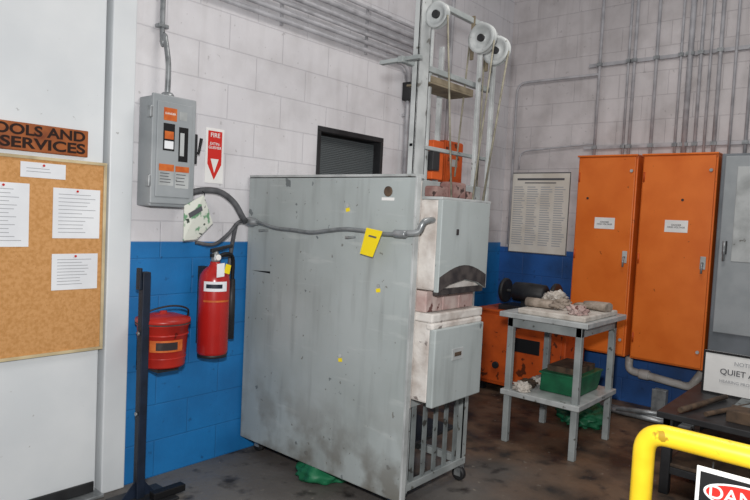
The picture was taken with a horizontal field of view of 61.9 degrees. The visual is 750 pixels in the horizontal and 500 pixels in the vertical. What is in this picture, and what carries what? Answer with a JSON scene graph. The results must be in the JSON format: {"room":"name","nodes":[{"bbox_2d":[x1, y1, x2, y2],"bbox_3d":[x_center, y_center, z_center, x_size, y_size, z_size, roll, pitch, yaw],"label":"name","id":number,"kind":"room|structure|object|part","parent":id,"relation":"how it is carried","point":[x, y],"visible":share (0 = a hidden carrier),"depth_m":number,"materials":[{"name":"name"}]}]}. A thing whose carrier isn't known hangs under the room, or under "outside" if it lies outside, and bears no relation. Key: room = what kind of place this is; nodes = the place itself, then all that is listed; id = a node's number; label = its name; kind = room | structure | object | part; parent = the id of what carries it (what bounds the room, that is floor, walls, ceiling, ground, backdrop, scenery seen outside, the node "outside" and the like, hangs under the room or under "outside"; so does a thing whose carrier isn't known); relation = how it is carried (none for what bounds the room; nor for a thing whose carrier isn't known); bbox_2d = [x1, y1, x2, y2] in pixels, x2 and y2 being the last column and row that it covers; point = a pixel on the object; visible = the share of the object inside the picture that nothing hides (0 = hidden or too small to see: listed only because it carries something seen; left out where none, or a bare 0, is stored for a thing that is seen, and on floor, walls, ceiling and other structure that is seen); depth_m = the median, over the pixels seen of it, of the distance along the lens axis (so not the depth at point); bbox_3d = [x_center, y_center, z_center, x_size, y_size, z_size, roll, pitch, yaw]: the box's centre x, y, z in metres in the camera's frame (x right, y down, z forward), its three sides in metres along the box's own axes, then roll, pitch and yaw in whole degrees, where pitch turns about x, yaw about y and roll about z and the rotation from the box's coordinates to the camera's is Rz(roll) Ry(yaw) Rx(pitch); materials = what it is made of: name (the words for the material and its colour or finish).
{"room":"industrial hall","nodes":[
{"label":"industrial hall","id":0,"kind":"room"},
{"bbox_2d":[124,0,514,484],"bbox_3d":[-1.013,-0.844,3.657,0.200,4.200,7.250,5,4,40],"label":"wall","id":1,"kind":"structure","parent":0,"point":[270,86],"depth_m":3.81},
{"bbox_2d":[94,0,136,493],"bbox_3d":[-1.821,-0.165,2.761,0.215,2.860,1.465,5,4,40],"label":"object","id":2,"kind":"structure","parent":1,"relation":"in","point":[121,18],"depth_m":3.20,"materials":[{"name":"paint"}]},
{"bbox_2d":[0,0,106,499],"bbox_3d":[-1.797,-0.116,2.710,0.045,2.730,1.220,5,4,40],"label":"wall","id":3,"kind":"structure","parent":2,"relation":"attached to","point":[52,52],"depth_m":2.98,"materials":[{"name":"white paint"}]},
{"bbox_2d":[0,119,87,157],"bbox_3d":[-1.636,-0.515,2.802,0.019,0.128,0.695,5,4,40],"label":"wooden sign","id":4,"kind":"object","parent":3,"relation":"attached to","point":[20,136],"visible":1,"depth_m":2.90,"materials":[{"name":"brown wood"}]},
{"bbox_2d":[0,153,106,361],"bbox_3d":[-1.732,0.038,2.745,0.026,0.941,1.105,5,4,40],"label":"bulletin board","id":5,"kind":"object","parent":3,"relation":"attached to","point":[53,210],"visible":1,"depth_m":2.96,"materials":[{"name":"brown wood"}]},
{"bbox_2d":[0,188,20,240],"bbox_3d":[-1.667,-0.159,2.791,0.001,0.235,0.163,5,4,40],"label":"print","id":6,"kind":"object","parent":5,"relation":"attached to","point":[10,198],"depth_m":2.82,"materials":[{"name":"grey paper"}]},
{"bbox_2d":[26,167,49,172],"bbox_3d":[-1.557,-0.369,2.895,0.001,0.018,0.107,5,4,40],"label":"print","id":7,"kind":"object","parent":5,"relation":"attached to","point":[28,169],"depth_m":2.89,"materials":[{"name":"grey paper"}]},
{"bbox_2d":[57,259,85,284],"bbox_3d":[-1.468,0.105,3.052,0.001,0.123,0.162,5,4,40],"label":"print","id":8,"kind":"object","parent":5,"relation":"attached to","point":[69,271],"depth_m":3.04,"materials":[{"name":"grey paper"}]},
{"bbox_2d":[58,194,95,232],"bbox_3d":[-1.449,-0.176,3.043,0.001,0.185,0.178,5,4,40],"label":"print","id":9,"kind":"object","parent":5,"relation":"attached to","point":[76,212],"depth_m":3.04,"materials":[{"name":"grey paper"}]},
{"bbox_2d":[29,481,93,499],"bbox_3d":[-1.840,1.220,2.762,0.012,0.055,1.200,5,4,40],"label":"baseboard","id":10,"kind":"structure","parent":3,"relation":"attached to","point":[88,487],"depth_m":3.12,"materials":[{"name":"black rubber"}]},
{"bbox_2d":[135,305,190,372],"bbox_3d":[-1.123,0.466,3.292,0.295,0.375,0.280,5,4,40],"label":"bucket","id":11,"kind":"object","parent":1,"relation":"attached to","point":[168,331],"visible":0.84,"depth_m":3.19,"materials":[{"name":"metal"}]},
{"bbox_3d":[-1.111,0.345,3.280,0.280,0.057,0.280,5,4,40],"label":"lid","id":12,"kind":"part","parent":11,"relation":"part of","materials":[{"name":"red metal"}]},
{"bbox_3d":[-1.084,0.335,3.257,0.079,0.108,0.280,5,4,40],"label":"bail handle","id":13,"kind":"part","parent":11,"relation":"part of","materials":[{"name":"metal"}]},
{"bbox_2d":[137,0,202,207],"bbox_3d":[-1.042,-1.527,3.275,0.155,2.600,0.315,5,4,40],"label":"box","id":14,"kind":"object","parent":1,"relation":"attached to","point":[168,140],"visible":1,"depth_m":3.25,"materials":[{"name":"grey metal"}]},
{"bbox_2d":[160,172,170,182],"bbox_3d":[-1.084,-0.374,3.234,0.001,0.049,0.062,5,4,40],"label":"print","id":15,"kind":"object","parent":14,"relation":"attached to","point":[165,177],"depth_m":3.23},
{"bbox_2d":[178,127,188,162],"bbox_3d":[-1.012,-0.555,3.301,0.002,0.180,0.055,5,4,40],"label":"switch","id":16,"kind":"object","parent":14,"relation":"attached to","point":[183,132],"depth_m":3.30,"materials":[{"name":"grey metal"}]},
{"bbox_2d":[194,134,202,163],"bbox_3d":[-0.977,-0.548,3.402,0.069,0.160,0.054,5,4,40],"label":"switch","id":17,"kind":"object","parent":14,"relation":"attached to","point":[196,153],"depth_m":3.39,"materials":[{"name":"metal"}]},
{"bbox_2d":[193,187,247,276],"bbox_3d":[-0.927,-0.021,3.583,0.450,0.674,0.099,0,4,-42],"label":"cable","id":18,"kind":"object","parent":14,"relation":"attached to","point":[212,190],"visible":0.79,"depth_m":3.59,"materials":[{"name":"rubber"}]},
{"bbox_2d":[183,191,212,240],"bbox_3d":[-0.969,-0.192,3.430,0.056,0.277,0.246,4,3,13],"label":"tag","id":19,"kind":"object","parent":18,"relation":"hanging from","point":[197,219],"visible":1,"depth_m":3.39,"materials":[{"name":"white paper"}]},
{"bbox_2d":[188,206,202,217],"bbox_3d":[-0.968,-0.206,3.376,0.001,0.070,0.102,5,4,30],"label":"print","id":20,"kind":"object","parent":19,"relation":"attached to","point":[193,211],"depth_m":3.38},
{"bbox_2d":[204,127,224,183],"bbox_3d":[-0.932,-0.545,3.627,0.008,0.315,0.125,5,4,40],"label":"fire extinguisher sign","id":21,"kind":"object","parent":1,"relation":"attached to","point":[214,141],"visible":1,"depth_m":3.62,"materials":[{"name":"red plastic"}]},
{"bbox_2d":[196,244,234,358],"bbox_3d":[-0.906,0.284,3.579,0.225,0.638,0.243,5,4,40],"label":"fire extinguisher","id":22,"kind":"object","parent":1,"relation":"attached to","point":[215,314],"visible":1,"depth_m":3.48,"materials":[{"name":"metal"}]},
{"bbox_3d":[-0.872,-0.009,3.552,0.024,0.047,0.140,5,4,40],"label":"lever","id":23,"kind":"part","parent":22,"relation":"part of","materials":[{"name":"metal"}]},
{"bbox_2d":[220,0,430,173],"bbox_3d":[-0.292,-1.022,4.256,0.089,1.462,2.300,5,4,40],"label":"pipes","id":24,"kind":"object","parent":1,"relation":"attached to","point":[406,91],"visible":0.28,"depth_m":4.37,"materials":[{"name":"metal"}]},
{"bbox_2d":[320,135,365,173],"bbox_3d":[-0.290,-0.518,4.608,0.010,0.640,0.650,5,4,40],"label":"glass","id":25,"kind":"object","parent":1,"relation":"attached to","point":[321,135],"visible":0.02,"depth_m":4.63,"materials":[{"name":"black glass"}]},
{"bbox_2d":[319,136,373,174],"bbox_3d":[-0.229,-0.506,4.556,0.008,0.588,0.630,5,4,40],"label":"blind slats","id":26,"kind":"object","parent":1,"relation":"attached to","point":[361,165],"visible":0.23,"depth_m":4.55,"materials":[{"name":"grey metal"}]},
{"bbox_2d":[316,125,383,174],"bbox_3d":[-0.241,-0.514,4.567,0.178,0.680,0.690,5,4,40],"label":"frame","id":27,"kind":"object","parent":1,"relation":"attached to","point":[377,161],"visible":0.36,"depth_m":4.58,"materials":[{"name":"metal"}]},
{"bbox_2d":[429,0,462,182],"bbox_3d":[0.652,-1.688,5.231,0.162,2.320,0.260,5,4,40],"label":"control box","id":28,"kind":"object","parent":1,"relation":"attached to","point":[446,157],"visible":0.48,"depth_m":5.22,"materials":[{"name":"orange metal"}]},
{"bbox_2d":[95,382,699,499],"bbox_3d":[0.663,1.468,2.247,4.900,0.100,7.250,5,4,40],"label":"floor","id":29,"kind":"structure","parent":0,"point":[533,464],"depth_m":3.75,"materials":[{"name":"concrete"}]},
{"bbox_2d":[67,488,103,499],"bbox_3d":[-1.836,1.260,2.765,0.110,0.016,1.250,5,4,40],"label":"threshold","id":30,"kind":"object","parent":29,"relation":"on","point":[96,494],"visible":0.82,"depth_m":3.18,"materials":[{"name":"grey metal"}]},
{"bbox_2d":[106,268,184,499],"bbox_3d":[-1.136,0.684,3.180,0.230,1.190,0.340,5,4,40],"label":"stanchion post","id":31,"kind":"object","parent":29,"relation":"on","point":[139,490],"visible":1,"depth_m":3.15,"materials":[{"name":"black metal"}]},
{"bbox_3d":[-1.185,1.270,3.189,0.230,0.014,0.280,5,4,40],"label":"plate","id":32,"kind":"part","parent":31,"relation":"part of","materials":[{"name":"metal"}]},
{"bbox_2d":[295,461,345,484],"bbox_3d":[-0.266,1.235,3.617,0.343,0.128,0.411,5,4,40],"label":"bag","id":33,"kind":"object","parent":29,"relation":"on","point":[306,473],"visible":0.34,"depth_m":3.47,"materials":[{"name":"plastic"}]},
{"bbox_2d":[240,0,510,499],"bbox_3d":[-0.009,-0.069,3.670,1.400,2.750,0.900,5,4,40],"label":"furnace","id":34,"kind":"object","parent":29,"relation":"on","point":[361,312],"visible":0.99,"depth_m":3.29,"materials":[{"name":"grey metal"}]},
{"bbox_3d":[-0.315,0.401,3.456,1.273,1.615,0.022,5,4,40],"label":"panel","id":35,"kind":"part","parent":34,"relation":"part of","materials":[{"name":"grey metal"}]},
{"bbox_3d":[0.142,1.000,3.178,0.045,0.485,0.045,5,4,40],"label":"leg","id":36,"kind":"part","parent":34,"relation":"part of","materials":[{"name":"grey paint"}]},
{"bbox_3d":[0.163,0.221,3.083,0.080,1.130,0.040,5,4,40],"label":"frame","id":37,"kind":"part","parent":34,"relation":"part of","materials":[{"name":"white metal"}]},
{"bbox_2d":[408,399,458,481],"bbox_3d":[0.324,1.000,3.388,0.010,0.400,0.430,5,4,40],"label":"grille","id":38,"kind":"object","parent":34,"relation":"attached to","point":[444,465],"depth_m":3.38,"materials":[{"name":"grey metal"}]},
{"bbox_2d":[407,76,472,99],"bbox_3d":[0.356,-0.873,3.373,0.160,0.040,0.400,5,4,40],"label":"tray","id":39,"kind":"object","parent":34,"relation":"on","point":[437,86],"depth_m":3.34,"materials":[{"name":"beige wood"}]},
{"bbox_3d":[0.352,0.324,3.254,0.200,0.045,0.465,5,4,40],"label":"sill","id":40,"kind":"part","parent":34,"relation":"part of","materials":[{"name":"white stone"}]},
{"bbox_3d":[0.337,0.200,3.365,0.045,1.120,0.695,5,4,40],"label":"frame","id":41,"kind":"part","parent":34,"relation":"part of","materials":[{"name":"grey paint"}]},
{"bbox_3d":[0.426,0.204,3.180,0.030,0.030,0.420,5,4,40],"label":"soot sill","id":42,"kind":"part","parent":34,"relation":"part of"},
{"bbox_3d":[0.502,0.994,3.614,0.045,0.485,0.045,5,4,40],"label":"leg","id":43,"kind":"part","parent":34,"relation":"part of","materials":[{"name":"grey paint"}]},
{"bbox_2d":[478,303,583,387],"bbox_3d":[1.362,0.909,5.546,0.880,0.735,0.460,5,4,40],"label":"base cabinet","id":44,"kind":"object","parent":29,"relation":"on","point":[529,344],"visible":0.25,"depth_m":5.41,"materials":[{"name":"metal"}]},
{"bbox_3d":[1.386,0.552,5.535,0.880,0.020,0.440,5,4,40],"label":"plate","id":45,"kind":"part","parent":44,"relation":"part of","materials":[{"name":"orange metal"}]},
{"bbox_3d":[1.062,1.014,5.515,0.060,0.060,0.020,5,4,40],"label":"knob","id":46,"kind":"part","parent":44,"relation":"part of","materials":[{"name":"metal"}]},
{"bbox_3d":[1.235,0.883,5.395,0.780,0.590,0.015,5,4,40],"label":"panel","id":47,"kind":"part","parent":44,"relation":"part of","materials":[{"name":"orange metal"}]},
{"bbox_2d":[498,278,562,309],"bbox_3d":[1.373,0.406,5.504,0.520,0.275,0.260,5,4,40],"label":"grinder","id":48,"kind":"object","parent":44,"relation":"on","point":[519,291],"visible":0.59,"depth_m":5.48,"materials":[{"name":"metal"}]},
{"bbox_3d":[1.362,0.378,5.488,0.320,0.180,0.180,5,4,40],"label":"motor","id":49,"kind":"part","parent":48,"relation":"part of","materials":[{"name":"metal"}]},
{"bbox_2d":[499,306,626,461],"bbox_3d":[1.292,0.885,4.367,0.620,0.900,0.700,5,4,40],"label":"work table","id":50,"kind":"object","parent":29,"relation":"on","point":[577,403],"visible":0.84,"depth_m":4.20,"materials":[{"name":"grey metal"}]},
{"bbox_3d":[0.921,0.888,4.305,0.042,0.865,0.042,5,4,40],"label":"leg","id":51,"kind":"part","parent":50,"relation":"part of","materials":[{"name":"grey paint"}]},
{"bbox_2d":[511,375,540,392],"bbox_3d":[1.080,0.924,4.370,0.155,0.069,0.382,5,4,40],"label":"scrap pieces","id":52,"kind":"object","parent":50,"relation":"on","point":[525,385],"visible":0.91,"depth_m":4.27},
{"bbox_3d":[1.298,0.883,4.746,0.042,0.865,0.042,5,4,40],"label":"leg","id":53,"kind":"part","parent":50,"relation":"part of","materials":[{"name":"grey paint"}]},
{"bbox_2d":[500,374,615,412],"bbox_3d":[1.287,0.988,4.373,0.560,0.035,0.660,5,4,40],"label":"shelf","id":54,"kind":"object","parent":50,"relation":"attached to","point":[587,400],"depth_m":4.18,"materials":[{"name":"grey metal"}]},
{"bbox_2d":[518,304,616,322],"bbox_3d":[1.327,0.422,4.287,0.470,0.035,0.570,5,4,40],"label":"board","id":55,"kind":"object","parent":50,"relation":"on","point":[560,313],"visible":0.73,"depth_m":4.12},
{"bbox_2d":[525,297,564,308],"bbox_3d":[1.179,0.364,4.286,0.269,0.059,0.159,5,4,40],"label":"glove","id":56,"kind":"object","parent":55,"relation":"on","point":[529,301],"visible":1,"depth_m":4.25,"materials":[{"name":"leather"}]},
{"bbox_2d":[541,289,571,305],"bbox_3d":[1.300,0.337,4.448,0.225,0.116,0.314,5,4,40],"label":"pile","id":57,"kind":"object","parent":55,"relation":"on","point":[559,296],"visible":0.56,"depth_m":4.40,"materials":[{"name":"fabric"}]},
{"bbox_2d":[565,304,589,315],"bbox_3d":[1.323,0.384,4.049,0.172,0.066,0.136,2,3,-23],"label":"chunk","id":58,"kind":"object","parent":55,"relation":"on","point":[579,310],"visible":1,"depth_m":4.02,"materials":[{"name":"pink stone"}]},
{"bbox_2d":[573,301,612,311],"bbox_3d":[1.494,0.378,4.311,0.267,0.060,0.161,5,4,40],"label":"glove","id":59,"kind":"object","parent":55,"relation":"on","point":[593,305],"visible":0.81,"depth_m":4.25,"materials":[{"name":"fabric"}]},
{"bbox_2d":[539,358,602,396],"bbox_3d":[1.360,0.882,4.343,0.290,0.184,0.430,5,4,40],"label":"tote","id":60,"kind":"object","parent":50,"relation":"on","point":[557,378],"visible":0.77,"depth_m":4.24,"materials":[{"name":"plastic"}]},
{"bbox_3d":[1.285,0.922,3.994,0.042,0.865,0.042,5,4,40],"label":"leg","id":61,"kind":"part","parent":50,"relation":"part of","materials":[{"name":"grey paint"}]},
{"bbox_3d":[1.662,0.917,4.434,0.042,0.865,0.042,5,4,40],"label":"leg","id":62,"kind":"part","parent":50,"relation":"part of","materials":[{"name":"grey paint"}]},
{"bbox_2d":[555,402,611,429],"bbox_3d":[1.600,1.242,4.824,0.422,0.168,0.501,5,4,40],"label":"rag","id":63,"kind":"object","parent":29,"relation":"on","point":[591,417],"visible":0.6,"depth_m":4.68,"materials":[{"name":"plastic"}]},
{"bbox_2d":[599,401,694,430],"bbox_3d":[2.094,1.293,4.979,0.802,0.098,0.184,5,4,40],"label":"pipes","id":64,"kind":"object","parent":29,"relation":"on","point":[643,414],"visible":0.58,"depth_m":4.93,"materials":[{"name":"silver metal"}]},
{"bbox_2d":[629,424,749,499],"bbox_3d":[1.266,1.009,1.297,1.560,0.974,0.140,5,4,40],"label":"guard rail","id":65,"kind":"object","parent":29,"relation":"on","point":[645,445],"visible":1,"depth_m":1.67,"materials":[{"name":"yellow metal"}]},
{"bbox_2d":[694,462,749,499],"bbox_3d":[0.921,0.676,1.533,0.255,0.261,0.019,5,4,40],"label":"sign","id":66,"kind":"object","parent":65,"relation":"attached to","point":[711,484],"visible":1,"depth_m":1.57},
{"bbox_2d":[657,382,749,494],"bbox_3d":[2.275,1.184,3.660,0.930,0.475,1.000,5,4,40],"label":"workbench","id":67,"kind":"object","parent":29,"relation":"on","point":[682,464],"visible":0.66,"depth_m":3.57,"materials":[{"name":"black metal"}]},
{"bbox_2d":[670,428,749,478],"bbox_3d":[2.276,1.251,3.660,0.820,0.020,0.900,5,4,40],"label":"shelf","id":68,"kind":"object","parent":67,"relation":"attached to","point":[683,463],"depth_m":3.59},
{"bbox_2d":[677,394,749,425],"bbox_3d":[2.088,0.907,3.608,0.486,0.065,0.588,5,4,40],"label":"clutter","id":69,"kind":"object","parent":67,"relation":"on","point":[739,413],"visible":1,"depth_m":3.52},
{"bbox_2d":[701,349,749,399],"bbox_3d":[2.297,0.795,3.897,0.460,0.277,0.026,5,4,40],"label":"sign","id":70,"kind":"object","parent":67,"relation":"on","point":[723,373],"visible":1,"depth_m":3.95,"materials":[{"name":"white plastic"}]},
{"bbox_2d":[707,153,749,355],"bbox_3d":[2.916,0.352,4.575,0.765,2.100,0.356,5,4,40],"label":"tall cabinet","id":71,"kind":"object","parent":29,"relation":"on","point":[729,325],"visible":0.79,"depth_m":4.62,"materials":[{"name":"metal"}]},
{"bbox_3d":[2.585,0.007,4.633,0.018,0.150,0.018,1,3,-27],"label":"handle","id":72,"kind":"part","parent":71,"relation":"part of","materials":[{"name":"silver metal"}]},
{"bbox_2d":[497,0,749,406],"bbox_3d":[3.137,-0.699,4.745,4.700,4.200,0.200,5,4,40],"label":"wall","id":73,"kind":"structure","parent":0,"point":[552,38],"depth_m":5.54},
{"bbox_2d":[508,172,571,255],"bbox_3d":[1.560,-0.351,5.963,0.600,0.775,0.008,5,4,40],"label":"paper chart","id":74,"kind":"object","parent":73,"relation":"attached to","point":[540,200],"visible":1,"depth_m":5.95,"materials":[{"name":"grey paper"}]},
{"bbox_2d":[511,187,565,246],"bbox_3d":[1.557,-0.324,5.962,0.540,0.558,0.001,5,4,40],"label":"print","id":75,"kind":"object","parent":74,"relation":"attached to","point":[538,214],"depth_m":5.96,"materials":[{"name":"grey paper"}]},
{"bbox_2d":[570,154,643,356],"bbox_3d":[1.989,0.035,5.389,0.508,1.676,0.320,5,4,40],"label":"storage cabinet","id":76,"kind":"object","parent":73,"relation":"attached to","point":[609,191],"visible":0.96,"depth_m":5.26,"materials":[{"name":"metal"}]},
{"bbox_3d":[2.062,0.059,5.168,0.040,0.100,0.006,5,4,40],"label":"latch plate","id":77,"kind":"part","parent":76,"relation":"part of","materials":[{"name":"grey metal"}]},
{"bbox_2d":[507,0,749,243],"bbox_3d":[2.247,-1.400,5.333,2.312,2.850,0.049,5,4,40],"label":"conduit pipes","id":78,"kind":"object","parent":73,"relation":"attached to","point":[736,48],"visible":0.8,"depth_m":5.09,"materials":[{"name":"metal"}]},
{"bbox_2d":[625,355,701,389],"bbox_3d":[2.399,1.023,5.178,0.630,0.192,0.132,5,4,40],"label":"drain pipe","id":79,"kind":"object","parent":73,"relation":"attached to","point":[640,373],"visible":0.91,"depth_m":5.15,"materials":[{"name":"plastic"}]},
{"bbox_2d":[630,152,722,370],"bbox_3d":[2.417,0.075,5.022,0.558,1.676,0.320,5,4,40],"label":"storage cabinet","id":80,"kind":"object","parent":73,"relation":"attached to","point":[680,193],"visible":0.98,"depth_m":4.91,"materials":[{"name":"metal"}]},
{"bbox_3d":[2.509,0.101,4.786,0.040,0.100,0.006,5,4,40],"label":"latch plate","id":81,"kind":"part","parent":80,"relation":"part of","materials":[{"name":"grey metal"}]},
{"bbox_2d":[651,388,667,410],"bbox_3d":[2.342,1.244,5.140,0.110,0.205,0.088,5,4,40],"label":"junction box","id":82,"kind":"object","parent":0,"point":[659,399],"visible":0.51,"depth_m":5.11,"materials":[{"name":"grey metal"}]}
]}

